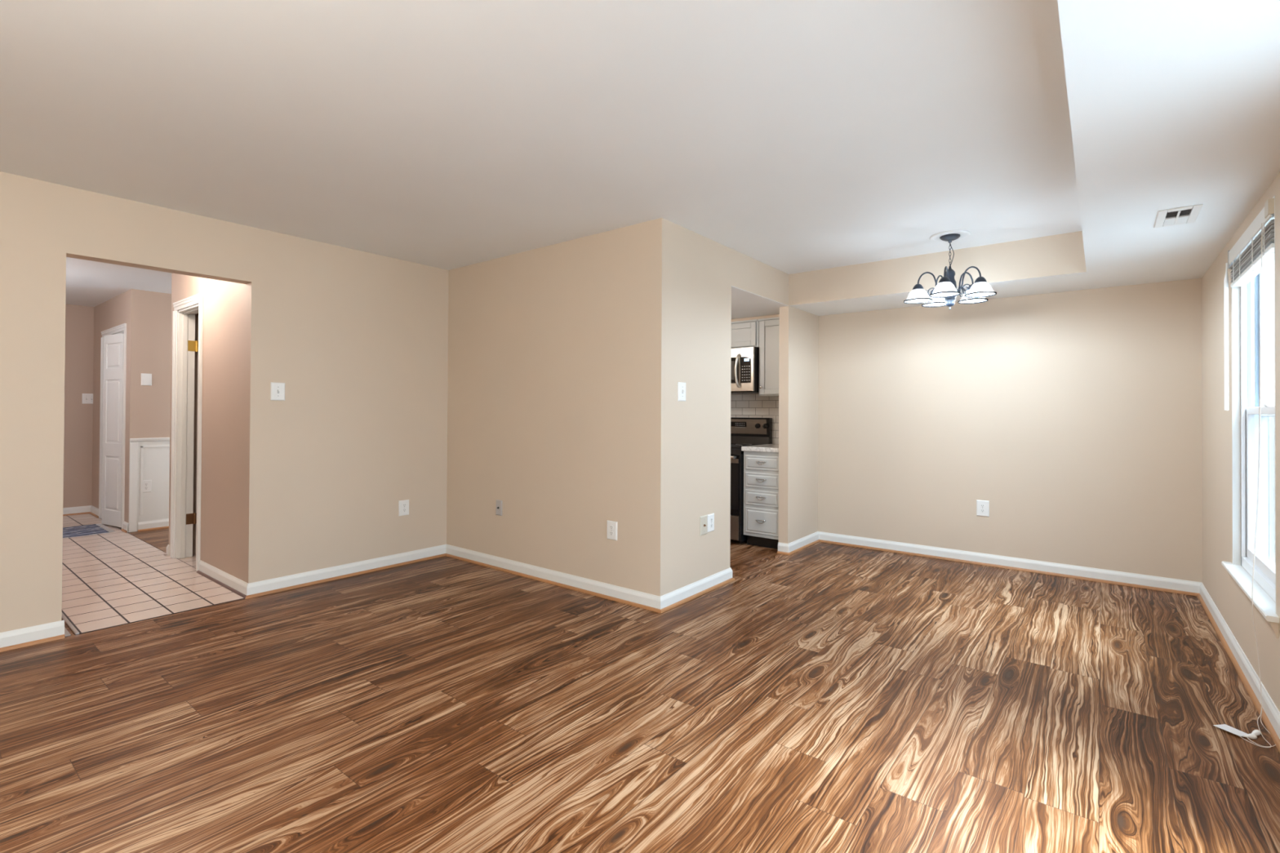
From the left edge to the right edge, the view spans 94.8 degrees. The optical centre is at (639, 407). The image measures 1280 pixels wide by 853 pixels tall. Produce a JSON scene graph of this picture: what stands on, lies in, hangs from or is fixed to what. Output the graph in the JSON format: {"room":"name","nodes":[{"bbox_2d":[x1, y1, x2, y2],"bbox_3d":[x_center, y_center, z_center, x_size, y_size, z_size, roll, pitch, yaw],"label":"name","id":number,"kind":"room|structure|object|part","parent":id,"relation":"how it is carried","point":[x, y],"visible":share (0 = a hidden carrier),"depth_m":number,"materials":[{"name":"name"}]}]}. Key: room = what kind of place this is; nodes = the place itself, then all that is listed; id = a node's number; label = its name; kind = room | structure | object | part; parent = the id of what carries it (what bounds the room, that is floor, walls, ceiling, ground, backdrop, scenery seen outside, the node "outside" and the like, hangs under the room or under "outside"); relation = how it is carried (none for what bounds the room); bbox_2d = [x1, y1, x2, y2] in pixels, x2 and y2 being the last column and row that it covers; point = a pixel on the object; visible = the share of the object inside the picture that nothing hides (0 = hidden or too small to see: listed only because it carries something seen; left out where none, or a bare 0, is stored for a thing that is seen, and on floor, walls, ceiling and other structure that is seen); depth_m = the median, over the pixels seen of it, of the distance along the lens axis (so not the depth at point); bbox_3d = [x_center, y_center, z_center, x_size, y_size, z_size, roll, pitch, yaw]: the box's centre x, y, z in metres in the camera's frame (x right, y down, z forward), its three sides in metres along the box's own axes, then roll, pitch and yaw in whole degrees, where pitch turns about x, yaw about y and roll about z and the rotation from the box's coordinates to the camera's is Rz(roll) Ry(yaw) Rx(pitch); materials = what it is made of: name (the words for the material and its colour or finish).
{"room":"empty living room","nodes":[
{"label":"empty living room","id":0,"kind":"room"},
{"bbox_2d":[62,304,93,507],"bbox_3d":[-7.104,0.024,6.268,0.115,2.440,3.500,0,-1,38],"label":"wall","id":1,"kind":"structure","parent":0,"point":[79,320],"depth_m":6.87,"materials":[{"name":"paint"}]},
{"bbox_2d":[62,505,91,514],"bbox_3d":[-7.309,1.194,5.900,0.013,0.092,2.690,0,-1,38],"label":"baseboard","id":2,"kind":"structure","parent":1,"relation":"attached to","point":[81,508],"depth_m":6.85,"materials":[{"name":"white wood"}]},
{"bbox_2d":[81,393,93,404],"bbox_3d":[-6.478,-0.100,6.957,0.020,0.120,0.165,0,-1,38],"label":"light switch","id":3,"kind":"object","parent":1,"relation":"attached to","point":[87,398],"visible":0.71,"depth_m":6.93,"materials":[{"name":"white plastic"}]},
{"bbox_2d":[91,290,128,521],"bbox_3d":[-5.589,0.036,6.789,1.625,2.440,0.810,0,-1,38],"label":"wall","id":4,"kind":"structure","parent":0,"point":[113,313],"depth_m":6.76,"materials":[{"name":"paint"}]},
{"bbox_2d":[88,511,127,532],"bbox_3d":[-5.797,1.243,6.398,1.755,0.018,0.015,0,-1,38],"label":"trim","id":5,"kind":"structure","parent":4,"relation":"attached to","point":[90,513],"depth_m":6.67,"materials":[{"name":"brown wood"}]},
{"bbox_2d":[90,505,128,532],"bbox_3d":[-5.799,1.206,6.417,1.753,0.092,0.013,0,-1,38],"label":"baseboard","id":6,"kind":"structure","parent":4,"relation":"attached to","point":[94,510],"depth_m":6.70,"materials":[{"name":"white wood"}]},
{"bbox_2d":[98,323,126,528],"bbox_3d":[-5.639,0.199,6.373,1.076,2.108,0.133,0,-1,38],"label":"door frame","id":7,"kind":"structure","parent":4,"relation":"attached to","point":[122,327],"depth_m":6.26,"materials":[{"name":"white wood"}]},
{"bbox_2d":[102,333,124,527],"bbox_3d":[-5.678,0.237,6.304,0.884,1.995,0.118,0,-1,40],"label":"door","id":8,"kind":"structure","parent":4,"relation":"in","point":[113,397],"depth_m":6.14,"materials":[{"name":"white wood"}]},
{"bbox_2d":[125,288,171,532],"bbox_3d":[-3.915,0.041,6.239,1.690,2.440,2.010,0,-1,38],"label":"wall","id":9,"kind":"structure","parent":0,"point":[149,313],"depth_m":6.02,"materials":[{"name":"paint"}]},
{"bbox_2d":[141,373,151,385],"bbox_3d":[-5.027,-0.282,5.998,0.008,0.122,0.085,0,-1,38],"label":"blank plate","id":10,"kind":"object","parent":9,"relation":"attached to","point":[146,379],"visible":1,"depth_m":6.00,"materials":[{"name":"white plastic"}]},
{"bbox_2d":[142,480,151,493],"bbox_3d":[-5.023,0.805,5.989,0.010,0.125,0.088,0,-1,38],"label":"wall outlet","id":11,"kind":"object","parent":9,"relation":"attached to","point":[147,484],"visible":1,"depth_m":5.99,"materials":[{"name":"white plastic"}]},
{"bbox_2d":[128,437,169,532],"bbox_3d":[-4.667,0.789,6.439,0.028,0.940,1.410,0,-1,38],"label":"wainscoting","id":12,"kind":"structure","parent":9,"relation":"attached to","point":[149,457],"depth_m":6.01,"materials":[{"name":"white wood"}]},
{"bbox_2d":[137,519,168,529],"bbox_3d":[-4.526,1.215,6.621,0.013,0.092,1.740,0,-1,38],"label":"baseboard","id":13,"kind":"structure","parent":9,"relation":"attached to","point":[163,522],"depth_m":6.03,"materials":[{"name":"white wood"}]},
{"bbox_2d":[137,525,168,531],"bbox_3d":[-4.516,1.252,6.613,0.015,0.018,1.740,0,-1,38],"label":"trim","id":14,"kind":"structure","parent":9,"relation":"attached to","point":[162,527],"depth_m":6.02,"materials":[{"name":"brown wood"}]},
{"bbox_2d":[166,544,169,555],"bbox_3d":[-3.940,1.206,5.005,0.048,0.092,0.128,0,-1,38],"label":"baseboard","id":15,"kind":"structure","parent":9,"relation":"attached to","point":[168,545],"depth_m":4.95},
{"bbox_2d":[62,513,244,634],"bbox_3d":[-4.787,1.286,5.093,5.020,0.084,0.823,0,-1,38],"label":"floor tile","id":16,"kind":"structure","parent":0,"point":[117,578],"depth_m":4.17,"materials":[{"name":"beige tile"}]},
{"bbox_2d":[62,523,115,537],"bbox_3d":[-5.755,1.240,5.762,0.670,0.005,0.830,0,-1,38],"label":"floor mat","id":17,"kind":"object","parent":16,"relation":"on","point":[93,529],"visible":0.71,"depth_m":5.93,"materials":[{"name":"blue fabric"}]},
{"bbox_2d":[192,313,198,554],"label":"door","id":18,"kind":"structure","parent":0,"point":[196,314],"depth_m":5.02,"materials":[{"name":"paint"}]},
{"bbox_2d":[168,272,251,582],"bbox_3d":[-3.236,0.031,4.475,1.786,2.440,0.115,0,-1,38],"label":"wall","id":19,"kind":"structure","parent":0,"point":[227,305],"depth_m":4.17,"materials":[{"name":"paint"}]},
{"bbox_2d":[169,293,203,571],"bbox_3d":[-3.576,0.192,4.728,0.704,2.118,0.133,0,-1,38],"label":"door frame","id":20,"kind":"structure","parent":19,"relation":"in","point":[184,311],"depth_m":4.87,"materials":[{"name":"white wood"}]},
{"bbox_2d":[186,340,198,528],"bbox_3d":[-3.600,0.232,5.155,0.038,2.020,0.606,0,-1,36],"label":"hinge","id":21,"kind":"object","parent":20,"relation":"attached to","point":[191,518],"depth_m":4.94,"materials":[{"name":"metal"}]},
{"bbox_2d":[196,570,246,599],"bbox_3d":[-2.952,1.241,4.140,0.987,0.018,0.015,0,-1,38],"label":"trim","id":22,"kind":"structure","parent":19,"relation":"attached to","point":[201,573],"depth_m":4.11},
{"bbox_2d":[198,560,248,595],"bbox_3d":[-2.950,1.204,4.155,0.973,0.092,0.013,0,-1,38],"label":"baseboard","id":23,"kind":"structure","parent":19,"relation":"attached to","point":[237,584],"depth_m":4.12,"materials":[{"name":"white wood"}]},
{"bbox_2d":[0,171,448,632],"bbox_3d":[-2.708,0.029,3.791,0.115,2.440,8.426,0,-1,38],"label":"wall","id":24,"kind":"structure","parent":0,"point":[357,340],"depth_m":4.02,"materials":[{"name":"paint"}]},
{"bbox_2d":[0,620,64,648],"bbox_3d":[-4.184,1.180,1.802,0.013,0.092,3.495,0,-1,38],"label":"baseboard","id":25,"kind":"structure","parent":24,"relation":"attached to","point":[11,637],"depth_m":3.08,"materials":[{"name":"white wood"}]},
{"bbox_2d":[0,634,64,652],"bbox_3d":[-4.174,1.217,1.794,0.015,0.018,3.495,0,-1,38],"label":"trim","id":26,"kind":"structure","parent":24,"relation":"attached to","point":[60,637],"depth_m":3.07,"materials":[{"name":"brown wood"}]},
{"bbox_2d":[62,613,79,636],"bbox_3d":[-3.558,1.239,3.572,1.192,0.007,0.055,0,-1,38],"label":"trim","id":27,"kind":"structure","parent":24,"relation":"attached to","point":[67,621],"depth_m":3.29,"materials":[{"name":"wood"}]},
{"bbox_2d":[270,382,284,400],"bbox_3d":[-2.457,-0.106,4.001,0.020,0.122,0.088,0,-1,38],"label":"light switch","id":28,"kind":"object","parent":24,"relation":"attached to","point":[277,389],"visible":1,"depth_m":4.00,"materials":[{"name":"white plastic"}]},
{"bbox_2d":[244,553,445,599],"bbox_3d":[-2.111,1.248,4.425,0.015,0.018,1.501,0,-1,38],"label":"trim","id":29,"kind":"structure","parent":24,"relation":"attached to","point":[255,595],"depth_m":4.30,"materials":[{"name":"brown wood"}]},
{"bbox_2d":[246,544,446,595],"bbox_3d":[-2.113,1.211,4.444,0.013,0.092,1.499,0,-1,38],"label":"baseboard","id":30,"kind":"structure","parent":24,"relation":"attached to","point":[266,585],"depth_m":4.32,"materials":[{"name":"white wood"}]},
{"bbox_2d":[398,499,408,515],"bbox_3d":[-1.893,0.808,4.728,0.010,0.122,0.088,0,-1,38],"label":"wall outlet","id":31,"kind":"object","parent":24,"relation":"attached to","point":[403,505],"visible":1,"depth_m":4.72,"materials":[{"name":"white plastic"}]},
{"bbox_2d":[0,0,1081,306],"bbox_3d":[-2.669,-1.242,3.747,10.218,0.100,8.701,0,-1,38],"label":"ceiling","id":32,"kind":"structure","parent":0,"point":[790,136],"depth_m":2.42,"materials":[{"name":"paint"}]},
{"bbox_2d":[903,230,996,310],"bbox_3d":[2.083,-0.912,3.997,0.537,0.505,0.556,0,0,19],"label":"chandelier","id":33,"kind":"object","parent":32,"relation":"hanging from","point":[944,293],"visible":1,"depth_m":3.96,"materials":[{"name":"metal"}]},
{"bbox_3d":[1.914,-0.772,4.053,0.176,0.081,0.176,0,-1,38],"label":"lamp shade","id":34,"kind":"part","parent":33,"relation":"part of","materials":[{"name":"white glass"}]},
{"bbox_3d":[1.988,-0.839,4.028,0.168,0.177,0.010,0,0,19],"label":"arm","id":35,"kind":"part","parent":33,"relation":"part of","materials":[{"name":"metal"}]},
{"bbox_3d":[2.103,-0.770,4.186,0.176,0.081,0.176,0,-1,38],"label":"lamp shade","id":36,"kind":"part","parent":33,"relation":"part of","materials":[{"name":"white glass"}]},
{"bbox_3d":[2.102,-0.838,4.108,0.010,0.177,0.168,0,0,1],"label":"arm","id":37,"kind":"part","parent":33,"relation":"part of","materials":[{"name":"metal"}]},
{"bbox_3d":[1.982,-0.774,3.832,0.176,0.081,0.176,0,-1,38],"label":"lamp shade","id":38,"kind":"part","parent":33,"relation":"part of","materials":[{"name":"white glass"}]},
{"bbox_3d":[2.030,-0.840,3.895,0.010,0.177,0.168,0,-1,37],"label":"arm","id":39,"kind":"part","parent":33,"relation":"part of","materials":[{"name":"metal"}]},
{"bbox_3d":[2.102,-1.038,3.991,0.012,0.166,0.012,0,0,-7],"label":"chain","id":40,"kind":"part","parent":33,"relation":"part of","materials":[{"name":"metal"}]},
{"bbox_3d":[2.213,-0.838,4.025,0.168,0.177,0.010,0,0,-17],"label":"arm","id":41,"kind":"part","parent":33,"relation":"part of","materials":[{"name":"metal"}]},
{"bbox_3d":[2.169,-0.839,3.893,0.010,0.177,0.168,1,-1,-35],"label":"arm","id":42,"kind":"part","parent":33,"relation":"part of","materials":[{"name":"metal"}]},
{"bbox_3d":[2.288,-0.770,4.048,0.176,0.081,0.176,0,-1,38],"label":"lamp shade","id":43,"kind":"part","parent":33,"relation":"part of","materials":[{"name":"white glass"}]},
{"bbox_3d":[2.214,-0.772,3.829,0.176,0.081,0.176,0,-1,38],"label":"lamp shade","id":44,"kind":"part","parent":33,"relation":"part of","materials":[{"name":"white glass"}]},
{"bbox_2d":[446,217,671,596],"bbox_3d":[-0.729,0.044,4.388,2.263,2.440,0.100,0,-1,38],"label":"wall","id":45,"kind":"structure","parent":0,"point":[558,380],"depth_m":4.15,"materials":[{"name":"paint"}]},
{"bbox_2d":[495,499,502,515],"bbox_3d":[-1.107,0.786,4.600,0.074,0.120,0.019,0,-1,38],"label":"cable plate","id":46,"kind":"object","parent":45,"relation":"attached to","point":[499,503],"visible":1,"depth_m":4.60,"materials":[{"name":"grey plastic"}]},
{"bbox_2d":[445,544,660,608],"bbox_3d":[-0.764,1.217,4.330,2.276,0.092,0.013,0,-1,38],"label":"baseboard","id":47,"kind":"structure","parent":45,"relation":"attached to","point":[633,596],"depth_m":4.16,"materials":[{"name":"white wood"}]},
{"bbox_2d":[445,553,661,613],"bbox_3d":[-0.762,1.254,4.312,2.278,0.018,0.015,0,-1,38],"label":"trim","id":48,"kind":"structure","parent":45,"relation":"attached to","point":[628,602],"depth_m":4.14,"materials":[{"name":"brown wood"}]},
{"bbox_2d":[606,520,617,540],"bbox_3d":[-0.186,0.813,3.884,0.088,0.122,0.010,0,-1,38],"label":"wall outlet","id":49,"kind":"object","parent":45,"relation":"attached to","point":[611,534],"visible":1,"depth_m":3.88,"materials":[{"name":"white plastic"}]},
{"bbox_2d":[0,528,1279,852],"bbox_3d":[-2.692,1.289,3.763,9.958,0.080,8.426,0,-1,38],"label":"floor","id":50,"kind":"structure","parent":0,"point":[823,697],"depth_m":2.35,"materials":[{"name":"brown wood"}]},
{"bbox_2d":[730,417,772,543],"bbox_3d":[0.816,0.695,5.908,0.763,1.178,0.709,0,-1,38],"label":"range","id":51,"kind":"object","parent":50,"relation":"on","point":[744,432],"visible":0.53,"depth_m":5.51,"materials":[{"name":"black metal"}]},
{"bbox_3d":[0.635,1.125,5.695,0.733,0.223,0.038,0,-1,38],"label":"storage drawer","id":52,"kind":"part","parent":51,"relation":"part of","materials":[{"name":"silver metal"}]},
{"bbox_3d":[0.637,0.744,5.698,0.733,0.525,0.038,0,-1,38],"label":"oven door","id":53,"kind":"part","parent":51,"relation":"part of","materials":[{"name":"black glass"}]},
{"bbox_3d":[0.647,0.414,5.697,0.759,0.054,0.034,0,-1,38],"label":"trim","id":54,"kind":"part","parent":51,"relation":"part of","materials":[{"name":"black metal"}]},
{"bbox_2d":[730,443,764,448],"bbox_3d":[0.810,0.380,5.904,0.759,0.016,0.553,0,-1,38],"label":"cooktop","id":55,"kind":"object","parent":51,"relation":"in","point":[733,446],"depth_m":5.75,"materials":[{"name":"black glass"}]},
{"bbox_3d":[0.992,0.199,6.153,0.719,0.151,0.017,0,-1,38],"label":"control panel","id":56,"kind":"part","parent":51,"relation":"part of","materials":[{"name":"silver metal"}]},
{"bbox_3d":[1.189,0.190,5.969,0.052,0.052,0.040,0,5,38],"label":"knob","id":57,"kind":"part","parent":51,"relation":"part of","materials":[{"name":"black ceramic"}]},
{"bbox_3d":[1.256,0.190,5.916,0.052,0.052,0.040,0,5,38],"label":"knob","id":58,"kind":"part","parent":51,"relation":"part of","materials":[{"name":"black ceramic"}]},
{"bbox_2d":[743,450,778,549],"bbox_3d":[1.283,0.846,5.568,0.372,0.875,0.666,0,-1,38],"label":"base cabinet","id":59,"kind":"object","parent":50,"relation":"on","point":[761,469],"visible":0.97,"depth_m":5.34,"materials":[{"name":"white wood"}]},
{"bbox_2d":[741,444,778,453],"bbox_3d":[1.288,0.387,5.581,0.384,0.040,0.650,0,-1,38],"label":"countertop","id":60,"kind":"structure","parent":59,"relation":"on","point":[766,447],"depth_m":5.38,"materials":[{"name":"white stone"}]},
{"bbox_3d":[1.089,1.031,5.313,0.100,0.034,0.030,0,-1,38],"label":"handle","id":61,"kind":"part","parent":59,"relation":"part of","materials":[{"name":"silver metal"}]},
{"bbox_3d":[1.104,1.037,5.331,0.338,0.232,0.018,0,-1,38],"label":"drawer","id":62,"kind":"part","parent":59,"relation":"part of","materials":[{"name":"white wood"}]},
{"bbox_3d":[1.105,0.828,5.333,0.338,0.138,0.018,0,-1,38],"label":"drawer","id":63,"kind":"part","parent":59,"relation":"part of","materials":[{"name":"white wood"}]},
{"bbox_3d":[1.106,0.667,5.334,0.338,0.136,0.018,0,-1,38],"label":"drawer","id":64,"kind":"part","parent":59,"relation":"part of","materials":[{"name":"white wood"}]},
{"bbox_3d":[1.107,0.508,5.335,0.338,0.130,0.018,0,-1,38],"label":"drawer","id":65,"kind":"part","parent":59,"relation":"part of","materials":[{"name":"white wood"}]},
{"bbox_2d":[669,222,818,592],"bbox_3d":[0.921,0.055,4.729,0.088,2.440,2.472,0,-1,38],"label":"wall","id":66,"kind":"structure","parent":0,"point":[704,270],"depth_m":4.17,"materials":[{"name":"paint"}]},
{"bbox_2d":[677,382,685,401],"bbox_3d":[0.278,-0.100,3.823,0.020,0.122,0.088,0,-1,38],"label":"light switch","id":67,"kind":"object","parent":66,"relation":"attached to","point":[681,386],"visible":1,"depth_m":3.81,"materials":[{"name":"white plastic"}]},
{"bbox_2d":[660,567,732,608],"bbox_3d":[0.364,1.221,4.007,0.101,0.092,0.897,0,-1,38],"label":"baseboard","id":68,"kind":"structure","parent":66,"relation":"attached to","point":[666,600],"depth_m":3.93,"materials":[{"name":"white wood"}]},
{"bbox_2d":[660,577,735,613],"bbox_3d":[0.369,1.258,4.003,0.115,0.018,0.925,0,-1,38],"label":"trim","id":69,"kind":"structure","parent":66,"relation":"attached to","point":[674,605],"depth_m":3.92,"materials":[{"name":"brown wood"}]},
{"bbox_2d":[699,515,707,535],"bbox_3d":[0.442,0.809,4.031,0.019,0.130,0.092,0,-1,38],"label":"cable plate","id":70,"kind":"object","parent":66,"relation":"attached to","point":[703,519],"visible":1,"depth_m":4.02,"materials":[{"name":"beige plastic"}]},
{"bbox_2d":[706,513,714,532],"bbox_3d":[0.496,0.807,4.107,0.010,0.122,0.088,0,-1,38],"label":"wall outlet","id":71,"kind":"object","parent":66,"relation":"attached to","point":[710,527],"visible":1,"depth_m":4.10,"materials":[{"name":"white plastic"}]},
{"bbox_2d":[730,278,1202,582],"bbox_3d":[1.935,0.067,5.571,5.225,2.440,0.125,0,-1,38],"label":"wall","id":72,"kind":"structure","parent":0,"point":[1077,415],"depth_m":4.64,"materials":[{"name":"paint"}]},
{"bbox_2d":[731,319,759,348],"bbox_3d":[0.942,-0.716,6.067,0.767,0.267,0.353,0,-1,38],"label":"upper cabinet","id":73,"kind":"object","parent":72,"relation":"attached to","point":[745,333],"visible":0.3,"depth_m":5.78,"materials":[{"name":"white wood"}]},
{"bbox_2d":[730,346,759,394],"bbox_3d":[0.899,-0.360,6.011,0.758,0.442,0.465,0,-1,38],"label":"microwave","id":74,"kind":"object","parent":73,"relation":"attached to","point":[744,362],"visible":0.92,"depth_m":5.70,"materials":[{"name":"silver metal"}]},
{"bbox_3d":[0.749,-0.361,5.902,0.538,0.253,0.002,0,-1,38],"label":"door glass","id":75,"kind":"part","parent":74,"relation":"part of","materials":[{"name":"black glass"}]},
{"bbox_3d":[0.947,-0.355,5.715,0.065,0.333,0.032,1,-1,-29],"label":"handle","id":76,"kind":"part","parent":74,"relation":"part of","materials":[{"name":"silver metal"}]},
{"bbox_3d":[1.021,-0.361,5.689,0.112,0.253,0.002,0,-1,38],"label":"control panel","id":77,"kind":"part","parent":74,"relation":"part of","materials":[{"name":"black glass"}]},
{"bbox_2d":[731,314,779,321],"bbox_3d":[0.695,-0.864,6.276,2.175,0.028,0.332,0,-1,38],"label":"trim","id":78,"kind":"structure","parent":72,"relation":"attached to","point":[775,315],"depth_m":5.72,"materials":[{"name":"paint"}]},
{"bbox_2d":[758,316,779,396],"bbox_3d":[1.385,-0.480,5.700,0.372,0.740,0.379,0,-1,38],"label":"upper cabinet","id":79,"kind":"object","parent":72,"relation":"attached to","point":[769,328],"visible":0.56,"depth_m":5.63,"materials":[{"name":"white wood"}]},
{"bbox_2d":[777,531,818,552],"bbox_3d":[1.466,1.237,5.412,0.101,0.092,0.702,0,-1,38],"label":"baseboard","id":80,"kind":"structure","parent":72,"relation":"attached to","point":[782,547],"depth_m":5.26,"materials":[{"name":"white wood"}]},
{"bbox_2d":[777,539,819,555],"bbox_3d":[1.463,1.274,5.398,0.115,0.018,0.704,0,-1,38],"label":"trim","id":81,"kind":"structure","parent":72,"relation":"attached to","point":[817,540],"depth_m":5.26,"materials":[{"name":"brown wood"}]},
{"bbox_2d":[976,499,989,516],"bbox_3d":[2.800,0.827,4.811,0.090,0.130,0.010,0,-1,38],"label":"wall outlet","id":82,"kind":"object","parent":72,"relation":"attached to","point":[982,506],"visible":1,"depth_m":4.81,"materials":[{"name":"white plastic"}]},
{"bbox_2d":[818,539,1198,595],"bbox_3d":[2.757,1.277,4.821,2.663,0.018,0.015,0,-1,38],"label":"trim","id":83,"kind":"structure","parent":72,"relation":"attached to","point":[820,540],"depth_m":4.62,"materials":[{"name":"brown wood"}]},
{"bbox_2d":[817,531,1201,593],"bbox_3d":[2.765,1.240,4.832,2.687,0.092,0.013,0,-1,38],"label":"baseboard","id":84,"kind":"structure","parent":72,"relation":"attached to","point":[1083,571],"depth_m":4.62,"materials":[{"name":"white wood"}]},
{"bbox_2d":[731,0,1279,319],"bbox_3d":[-0.709,-1.055,2.236,4.950,0.276,8.426,0,-1,38],"label":"ceiling","id":85,"kind":"structure","parent":0,"point":[1173,104],"depth_m":2.15,"materials":[{"name":"paint"}]},
{"bbox_2d":[1154,204,1203,227],"bbox_3d":[2.525,-0.894,2.767,0.150,0.009,0.300,0,-1,38],"label":"ceiling vent","id":86,"kind":"object","parent":85,"relation":"in","point":[1180,215],"visible":1,"depth_m":2.75,"materials":[{"name":"white plastic"}]},
{"bbox_2d":[1201,172,1279,711],"bbox_3d":[1.296,0.027,0.652,0.160,2.442,8.426,0,-1,38],"label":"wall","id":87,"kind":"structure","parent":0,"point":[1234,608],"depth_m":3.22,"materials":[{"name":"paint"}]},
{"bbox_2d":[1197,593,1279,752],"bbox_3d":[1.208,1.237,0.699,0.015,0.018,8.414,0,-1,38],"label":"trim","id":88,"kind":"structure","parent":87,"relation":"attached to","point":[1268,724],"depth_m":2.71,"materials":[{"name":"brown wood"}]},
{"bbox_2d":[1200,582,1279,738],"bbox_3d":[1.222,1.200,0.696,0.013,0.092,8.426,0,-1,38],"label":"baseboard","id":89,"kind":"structure","parent":87,"relation":"attached to","point":[1269,708],"depth_m":2.75,"materials":[{"name":"white wood"}]},
{"bbox_2d":[1221,195,1279,638],"bbox_3d":[2.836,0.035,2.665,0.171,1.730,1.075,0,-1,38],"label":"window","id":90,"kind":"structure","parent":87,"relation":"in","point":[1246,393],"depth_m":3.00,"materials":[{"name":"white plastic"}]},
{"bbox_2d":[1213,198,1275,747],"bbox_3d":[2.723,0.222,2.616,1.179,2.096,0.214,1,-1,-44],"label":"window blind","id":91,"kind":"object","parent":90,"relation":"attached to","point":[1254,251],"visible":0.98,"depth_m":2.59,"materials":[{"name":"beige plastic"}]},
{"bbox_3d":[3.021,-0.694,2.977,0.034,0.146,0.004,0,-1,38],"label":"ladder cord","id":92,"kind":"part","parent":91,"relation":"part of","materials":[{"name":"white fabric"}]},
{"bbox_3d":[2.910,-0.696,2.835,0.034,0.146,0.004,0,-1,38],"label":"ladder cord","id":93,"kind":"part","parent":91,"relation":"part of","materials":[{"name":"white fabric"}]},
{"bbox_3d":[2.817,-0.638,2.692,0.054,0.019,0.937,0,-1,38],"label":"rail","id":94,"kind":"part","parent":91,"relation":"part of","materials":[{"name":"white plastic"}]},
{"bbox_3d":[2.425,0.256,2.337,0.105,2.021,0.367,0,-1,38],"label":"lift cord","id":95,"kind":"part","parent":91,"relation":"part of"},
{"bbox_3d":[2.725,-0.699,2.599,0.034,0.146,0.004,0,-1,38],"label":"ladder cord","id":96,"kind":"part","parent":91,"relation":"part of","materials":[{"name":"white fabric"}]},
{"bbox_3d":[2.436,0.256,2.332,0.086,2.021,0.359,0,-1,38],"label":"lift cord","id":97,"kind":"part","parent":91,"relation":"part of","materials":[{"name":"white"}]},
{"bbox_3d":[2.577,-0.701,2.410,0.034,0.146,0.004,0,-1,38],"label":"ladder cord","id":98,"kind":"part","parent":91,"relation":"part of","materials":[{"name":"white fabric"}]},
{"bbox_3d":[2.862,-0.008,2.645,0.105,1.645,0.975,0,-1,38],"label":"frame","id":99,"kind":"part","parent":90,"relation":"part of","materials":[{"name":"white plastic"}]},
{"bbox_3d":[2.845,0.381,2.654,0.030,0.768,0.941,0,-1,38],"label":"sash","id":100,"kind":"part","parent":90,"relation":"part of","materials":[{"name":"white plastic"}]},
{"bbox_3d":[2.887,-0.376,2.631,0.030,0.840,0.941,0,-1,38],"label":"sash","id":101,"kind":"part","parent":90,"relation":"part of","materials":[{"name":"white plastic"}]},
{"bbox_3d":[-6.252,0.006,3.312,4.873,2.440,0.100,0,-1,38],"label":"wall","id":102,"kind":"structure","parent":0,"visible":0},
{"bbox_2d":[62,511,89,515],"bbox_3d":[-7.303,1.231,5.887,0.015,0.018,2.678,0,-1,38],"label":"trim","id":103,"kind":"structure","parent":102,"relation":"attached to","point":[86,512],"depth_m":6.84,"materials":[{"name":"brown wood"}]}
]}

